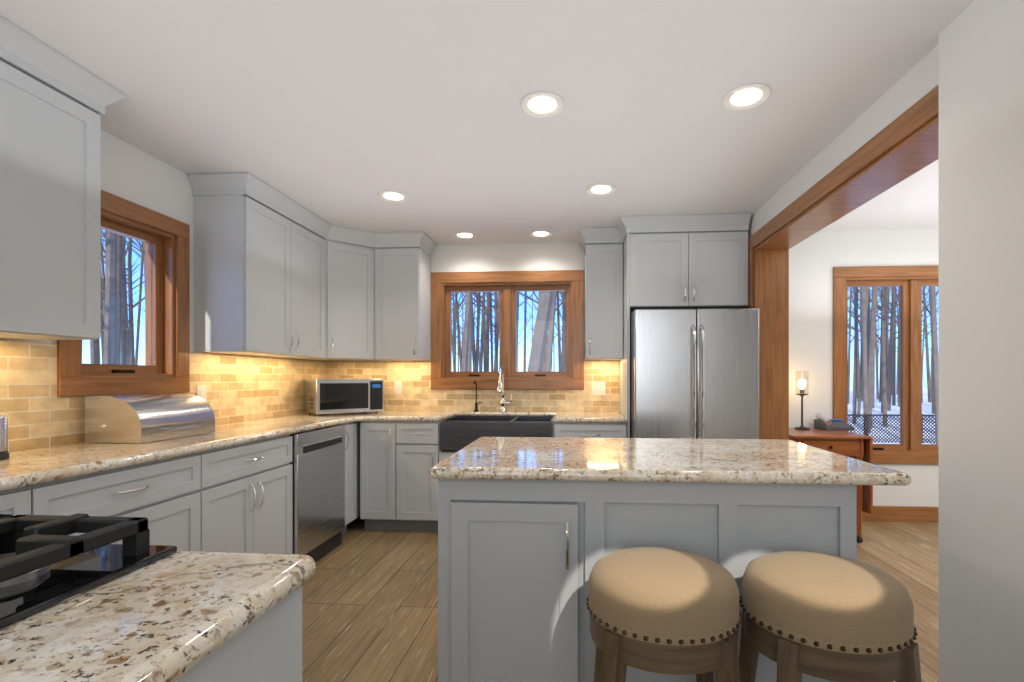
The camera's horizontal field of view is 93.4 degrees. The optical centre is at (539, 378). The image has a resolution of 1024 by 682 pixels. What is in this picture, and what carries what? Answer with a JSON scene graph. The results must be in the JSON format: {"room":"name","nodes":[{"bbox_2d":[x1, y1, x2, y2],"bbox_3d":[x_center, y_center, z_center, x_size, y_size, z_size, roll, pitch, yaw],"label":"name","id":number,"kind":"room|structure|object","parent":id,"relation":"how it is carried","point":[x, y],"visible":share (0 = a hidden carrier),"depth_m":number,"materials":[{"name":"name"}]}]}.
{"room":"kitchen","nodes":[
{"label":"kitchen","id":0,"kind":"room"},
{"bbox_2d":[0,129,319,396],"bbox_3d":[-2.283,-0.087,1.284,0.160,2.640,6.350,0,0,4],"label":"wall","id":1,"kind":"structure","parent":0,"point":[129,172],"depth_m":2.59,"materials":[{"name":"paint"}]},
{"bbox_2d":[0,20,107,339],"bbox_3d":[-2.018,-0.682,1.529,0.328,1.046,0.964,0,0,4],"label":"upper cabinet","id":2,"kind":"object","parent":1,"relation":"attached to","point":[51,109],"depth_m":1.80,"materials":[{"name":"paint"}]},
{"bbox_2d":[57,190,189,396],"bbox_3d":[-2.184,-0.412,2.495,0.180,0.990,0.720,0,0,4],"label":"window","id":3,"kind":"structure","parent":1,"relation":"in","point":[165,368],"depth_m":2.70,"materials":[{"name":"brown wood"}]},
{"bbox_2d":[0,339,327,451],"bbox_3d":[-2.129,0.083,2.245,0.007,0.479,4.410,0,0,4],"label":"backsplash","id":4,"kind":"structure","parent":1,"relation":"attached to","point":[36,411],"depth_m":2.24,"materials":[{"name":"tile"}]},
{"bbox_2d":[197,385,205,400],"bbox_3d":[-2.069,0.103,2.948,0.008,0.117,0.072,0,0,4],"label":"electrical outlet","id":5,"kind":"object","parent":4,"relation":"attached to","point":[201,391],"visible":0.58,"depth_m":2.95,"materials":[{"name":"white plastic"}]},
{"bbox_2d":[188,172,431,360],"bbox_3d":[-1.534,-0.682,3.631,0.988,1.046,1.540,0,0,4],"label":"upper cabinet","id":6,"kind":"object","parent":1,"relation":"attached to","point":[278,274],"depth_m":3.41,"materials":[{"name":"paint"}]},
{"bbox_2d":[0,0,974,244],"bbox_3d":[1.388,-1.307,1.097,7.510,0.200,6.510,0,0,4],"label":"ceiling","id":7,"kind":"structure","parent":0,"point":[342,113],"depth_m":2.06,"materials":[{"name":"paint"}]},
{"bbox_2d":[378,190,408,201],"bbox_3d":[-0.968,-1.202,3.187,0.194,0.010,0.194,0,0,4],"label":"recessed light","id":8,"kind":"object","parent":7,"relation":"in","point":[391,196],"visible":1,"depth_m":3.18,"materials":[{"name":"white plastic"}]},
{"bbox_2d":[453,232,475,238],"bbox_3d":[-0.630,-1.202,4.058,0.194,0.010,0.194,0,0,4],"label":"recessed light","id":9,"kind":"object","parent":7,"relation":"in","point":[465,235],"visible":1,"depth_m":4.06,"materials":[{"name":"white plastic"}]},
{"bbox_2d":[530,230,552,237],"bbox_3d":[0.011,-1.202,4.015,0.194,0.010,0.194,0,0,4],"label":"recessed light","id":10,"kind":"object","parent":7,"relation":"in","point":[540,233],"visible":0.98,"depth_m":4.01,"materials":[{"name":"white plastic"}]},
{"bbox_2d":[521,92,563,117],"bbox_3d":[0.012,-1.202,2.122,0.194,0.010,0.194,0,0,4],"label":"recessed light","id":11,"kind":"object","parent":7,"relation":"in","point":[542,104],"visible":1,"depth_m":2.12,"materials":[{"name":"white plastic"}]},
{"bbox_2d":[586,183,615,195],"bbox_3d":[0.392,-1.202,3.075,0.194,0.010,0.194,0,0,4],"label":"recessed light","id":12,"kind":"object","parent":7,"relation":"in","point":[601,189],"visible":1,"depth_m":3.07,"materials":[{"name":"white plastic"}]},
{"bbox_2d":[722,83,770,110],"bbox_3d":[0.884,-1.202,2.064,0.194,0.010,0.194,0,0,4],"label":"recessed light","id":13,"kind":"object","parent":7,"relation":"in","point":[746,97],"visible":1,"depth_m":2.06,"materials":[{"name":"white plastic"}]},
{"bbox_2d":[302,516,938,681],"bbox_3d":[1.388,1.243,1.097,7.510,0.060,6.510,0,0,4],"label":"floor","id":14,"kind":"structure","parent":0,"point":[369,605],"depth_m":2.64,"materials":[{"name":"brown wood"}]},
{"bbox_2d":[0,479,63,515],"bbox_3d":[-1.906,0.776,1.278,0.568,0.874,0.652,0,0,4],"label":"base cabinet","id":15,"kind":"object","parent":14,"relation":"on","point":[47,498],"depth_m":1.53,"materials":[{"name":"paint"}]},
{"bbox_2d":[64,449,215,551],"bbox_3d":[-1.862,0.776,1.886,0.568,0.874,0.813,0,0,4],"label":"base cabinet","id":16,"kind":"object","parent":14,"relation":"on","point":[177,495],"depth_m":2.01,"materials":[{"name":"paint"}]},
{"bbox_2d":[0,411,399,491],"bbox_3d":[-1.794,0.318,2.227,0.660,0.040,4.380,0,0,4],"label":"countertop","id":17,"kind":"structure","parent":16,"relation":"on","point":[24,468],"depth_m":2.04,"materials":[{"name":"stone"}]},
{"bbox_2d":[0,415,8,459],"bbox_3d":[-1.988,0.208,1.749,0.084,0.175,0.084,0,0,4],"label":"canister","id":18,"kind":"object","parent":17,"relation":"on","point":[4,453],"visible":1,"depth_m":1.75,"materials":[{"name":"silver metal"}]},
{"bbox_2d":[85,393,214,442],"bbox_3d":[-1.920,0.188,2.418,0.298,0.215,0.456,0,0,4],"label":"bread box","id":19,"kind":"object","parent":17,"relation":"on","point":[135,418],"visible":0.96,"depth_m":2.25,"materials":[{"name":"silver metal"}]},
{"bbox_2d":[303,379,383,414],"bbox_3d":[-1.662,0.151,4.085,0.546,0.290,0.373,0,0,-41],"label":"microwave","id":20,"kind":"object","parent":17,"relation":"on","point":[327,396],"visible":0.98,"depth_m":3.93,"materials":[{"name":"silver metal"}]},
{"bbox_2d":[175,586,301,681],"bbox_3d":[-1.337,0.776,0.456,1.823,0.874,0.835,0,0,4],"label":"base cabinet","id":21,"kind":"object","parent":14,"relation":"on","point":[269,649],"depth_m":0.71,"materials":[{"name":"paint"}]},
{"bbox_2d":[0,551,315,681],"bbox_3d":[-1.026,0.318,0.436,1.251,0.040,0.920,0,0,4],"label":"countertop","id":22,"kind":"structure","parent":21,"relation":"on","point":[175,616],"depth_m":0.60,"materials":[{"name":"stone"}]},
{"bbox_2d":[0,513,176,628],"bbox_3d":[-1.018,0.261,0.588,0.765,0.072,0.525,0,0,4],"label":"cooktop","id":23,"kind":"object","parent":22,"relation":"in","point":[47,561],"visible":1,"depth_m":0.71,"materials":[{"name":"black metal"}]},
{"bbox_2d":[216,435,292,553],"bbox_3d":[-1.813,0.776,2.558,0.568,0.874,0.780,0,0,4],"label":"base cabinet","id":24,"kind":"object","parent":14,"relation":"on","point":[237,498],"depth_m":2.59,"materials":[{"name":"paint"}]},
{"bbox_2d":[289,425,344,561],"bbox_3d":[-1.709,0.777,3.253,0.518,0.872,0.604,0,0,4],"label":"dishwasher","id":25,"kind":"object","parent":14,"relation":"on","point":[318,462],"visible":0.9,"depth_m":3.18,"materials":[{"name":"grey metal"}]},
{"bbox_2d":[340,422,355,534],"bbox_3d":[-1.730,0.776,3.690,0.568,0.874,0.249,0,0,4],"label":"base cabinet","id":26,"kind":"object","parent":14,"relation":"on","point":[350,428],"depth_m":3.70,"materials":[{"name":"paint"}]},
{"bbox_2d":[356,421,403,529],"bbox_3d":[-1.211,0.776,4.068,0.349,0.874,0.618,0,0,4],"label":"base cabinet","id":27,"kind":"object","parent":14,"relation":"on","point":[379,444],"depth_m":3.77,"materials":[{"name":"paint"}]},
{"bbox_2d":[404,421,447,530],"bbox_3d":[-0.929,0.776,4.047,0.463,0.874,0.618,0,0,4],"label":"base cabinet","id":28,"kind":"object","parent":14,"relation":"on","point":[422,451],"depth_m":3.74,"materials":[{"name":"paint"}]},
{"bbox_2d":[448,450,456,456],"bbox_3d":[-0.315,0.893,4.002,1.015,0.640,0.618,0,0,4],"label":"base cabinet","id":29,"kind":"object","parent":14,"relation":"on","point":[450,453],"depth_m":3.74,"materials":[{"name":"paint"}]},
{"bbox_2d":[553,421,626,437],"bbox_3d":[0.373,0.776,3.952,0.610,0.874,0.618,0,0,4],"label":"base cabinet","id":30,"kind":"object","parent":14,"relation":"on","point":[571,430],"depth_m":3.65,"materials":[{"name":"paint"}]},
{"bbox_2d":[552,412,626,422],"bbox_3d":[0.397,0.318,3.884,0.556,0.040,0.515,0,0,4],"label":"countertop","id":31,"kind":"structure","parent":30,"relation":"on","point":[563,417],"depth_m":3.65,"materials":[{"name":"stone"}]},
{"bbox_2d":[474,381,481,411],"bbox_3d":[-0.553,0.160,4.251,0.074,0.274,0.115,0,0,4],"label":"filter faucet","id":32,"kind":"object","parent":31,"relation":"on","point":[476,407],"visible":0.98,"depth_m":4.28,"materials":[{"name":"brown metal"}]},
{"bbox_2d":[440,416,554,450],"bbox_3d":[-0.320,0.444,3.940,0.866,0.228,0.524,0,0,4],"label":"sink","id":33,"kind":"object","parent":31,"relation":"in","point":[457,433],"visible":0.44,"depth_m":3.69,"materials":[{"name":"grey stone"}]},
{"bbox_2d":[497,366,512,411],"bbox_3d":[-0.303,0.096,4.185,0.123,0.402,0.231,0,0,4],"label":"faucet","id":34,"kind":"object","parent":31,"relation":"on","point":[500,387],"visible":0.98,"depth_m":4.25,"materials":[{"name":"silver metal"}]},
{"bbox_2d":[438,479,856,681],"bbox_3d":[0.364,0.776,1.966,1.380,0.874,0.826,0,0,4],"label":"kitchen island","id":35,"kind":"object","parent":14,"relation":"on","point":[518,560],"visible":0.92,"depth_m":1.62,"materials":[{"name":"paint"}]},
{"bbox_2d":[429,437,910,485],"bbox_3d":[0.425,0.318,1.979,1.540,0.040,0.870,0,0,4],"label":"island countertop","id":36,"kind":"structure","parent":35,"relation":"on","point":[773,461],"depth_m":1.70,"materials":[{"name":"stone"}]},
{"bbox_2d":[586,547,741,681],"bbox_3d":[0.345,0.866,1.363,0.427,0.696,0.384,0,0,4],"label":"stool","id":37,"kind":"object","parent":14,"relation":"on","point":[662,610],"visible":1,"depth_m":1.22,"materials":[{"name":"fabric"}]},
{"bbox_2d":[630,308,758,438],"bbox_3d":[1.128,0.363,3.738,0.857,1.700,0.859,0,0,4],"label":"refrigerator","id":38,"kind":"object","parent":14,"relation":"on","point":[694,373],"visible":0.46,"depth_m":3.38,"materials":[{"name":"grey metal"}]},
{"bbox_2d":[739,551,921,681],"bbox_3d":[0.778,0.866,1.327,0.427,0.696,0.384,0,0,4],"label":"stool","id":39,"kind":"object","parent":14,"relation":"on","point":[830,617],"visible":1,"depth_m":1.19,"materials":[{"name":"fabric"}]},
{"bbox_2d":[789,428,872,542],"bbox_3d":[2.165,0.817,3.810,0.564,0.789,0.595,0,0,4],"label":"desk","id":40,"kind":"object","parent":14,"relation":"on","point":[854,445],"visible":0.27,"depth_m":3.54,"materials":[{"name":"brown wood"}]},
{"bbox_2d":[795,371,809,429],"bbox_3d":[2.164,0.182,3.973,0.110,0.480,0.110,0,0,4],"label":"lamp","id":41,"kind":"object","parent":40,"relation":"on","point":[802,384],"visible":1,"depth_m":3.96,"materials":[{"name":"black metal"}]},
{"bbox_2d":[814,413,854,430],"bbox_3d":[2.425,0.358,3.974,0.220,0.128,0.200,0,0,4],"label":"phone","id":42,"kind":"object","parent":40,"relation":"on","point":[821,422],"visible":1,"depth_m":3.94,"materials":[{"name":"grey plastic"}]},
{"bbox_2d":[431,229,938,506],"bbox_3d":[1.619,-0.087,4.264,7.510,2.640,0.160,0,0,4],"label":"wall","id":43,"kind":"structure","parent":0,"point":[816,258],"depth_m":4.13,"materials":[{"name":"paint"}]},
{"bbox_2d":[328,360,619,412],"bbox_3d":[-0.619,0.083,4.342,2.652,0.479,0.007,0,0,4],"label":"backsplash","id":44,"kind":"structure","parent":43,"relation":"attached to","point":[417,394],"depth_m":4.34,"materials":[{"name":"tile"}]},
{"bbox_2d":[394,381,401,393],"bbox_3d":[-1.290,0.083,4.383,0.072,0.117,0.008,0,0,4],"label":"electrical outlet","id":45,"kind":"object","parent":44,"relation":"attached to","point":[397,387],"visible":1,"depth_m":4.38,"materials":[{"name":"white plastic"}]},
{"bbox_2d":[592,382,604,394],"bbox_3d":[0.520,0.093,4.251,0.118,0.117,0.008,0,0,4],"label":"electrical outlet","id":46,"kind":"object","parent":44,"relation":"attached to","point":[598,388],"visible":1,"depth_m":4.25,"materials":[{"name":"white plastic"}]},
{"bbox_2d":[431,270,583,389],"bbox_3d":[-0.291,-0.427,4.393,1.380,1.060,0.180,0,0,4],"label":"window","id":47,"kind":"structure","parent":43,"relation":"in","point":[507,285],"depth_m":4.34,"materials":[{"name":"brown wood"}]},
{"bbox_2d":[584,228,623,359],"bbox_3d":[0.539,-0.682,4.084,0.302,1.046,0.336,0,0,4],"label":"upper cabinet","id":48,"kind":"object","parent":43,"relation":"attached to","point":[603,247],"depth_m":3.92,"materials":[{"name":"paint"}]},
{"bbox_2d":[624,213,750,319],"bbox_3d":[1.137,-0.872,3.908,0.871,0.666,0.600,0,0,4],"label":"upper cabinet","id":49,"kind":"object","parent":43,"relation":"attached to","point":[671,262],"depth_m":3.61,"materials":[{"name":"paint"}]},
{"bbox_2d":[833,265,938,463],"bbox_3d":[3.194,-0.112,4.139,1.370,1.670,0.180,0,0,4],"label":"window","id":50,"kind":"structure","parent":43,"relation":"in","point":[910,282],"depth_m":4.10,"materials":[{"name":"brown wood"}]},
{"bbox_2d":[862,506,938,522],"bbox_3d":[3.499,1.148,4.037,3.330,0.130,0.017,0,0,4],"label":"baseboard","id":51,"kind":"structure","parent":43,"relation":"attached to","point":[904,514],"depth_m":4.05,"materials":[{"name":"brown wood"}]},
{"bbox_2d":[744,0,1023,681],"bbox_3d":[1.486,0.013,1.090,0.255,2.440,6.190,0,0,4],"label":"wall","id":52,"kind":"structure","parent":0,"point":[971,63],"depth_m":1.53,"materials":[{"name":"paint"}]},
{"bbox_2d":[747,84,938,439],"bbox_3d":[1.617,0.083,2.644,0.260,2.260,1.930,0,0,4],"label":"trim","id":53,"kind":"structure","parent":52,"relation":"attached to","point":[819,205],"depth_m":2.85,"materials":[{"name":"brown wood"}]},
{"label":"outside","id":54,"kind":"structure","parent":0,"visible":0},
{"bbox_2d":[848,387,935,443],"bbox_3d":[6.804,1.713,24.570,150.000,0.100,130.000,0,0,4],"label":"snow","id":55,"kind":"object","parent":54,"point":[927,410],"depth_m":20.88,"materials":[{"name":"white snow"}]},
{"bbox_2d":[90,229,938,443],"bbox_3d":[7.130,-9.716,34.666,99.235,22.878,63.989,0,0,4],"label":"trees","id":56,"kind":"object","parent":55,"relation":"on","point":[122,328],"depth_m":19.47,"materials":[{"name":"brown plant"}]}
]}

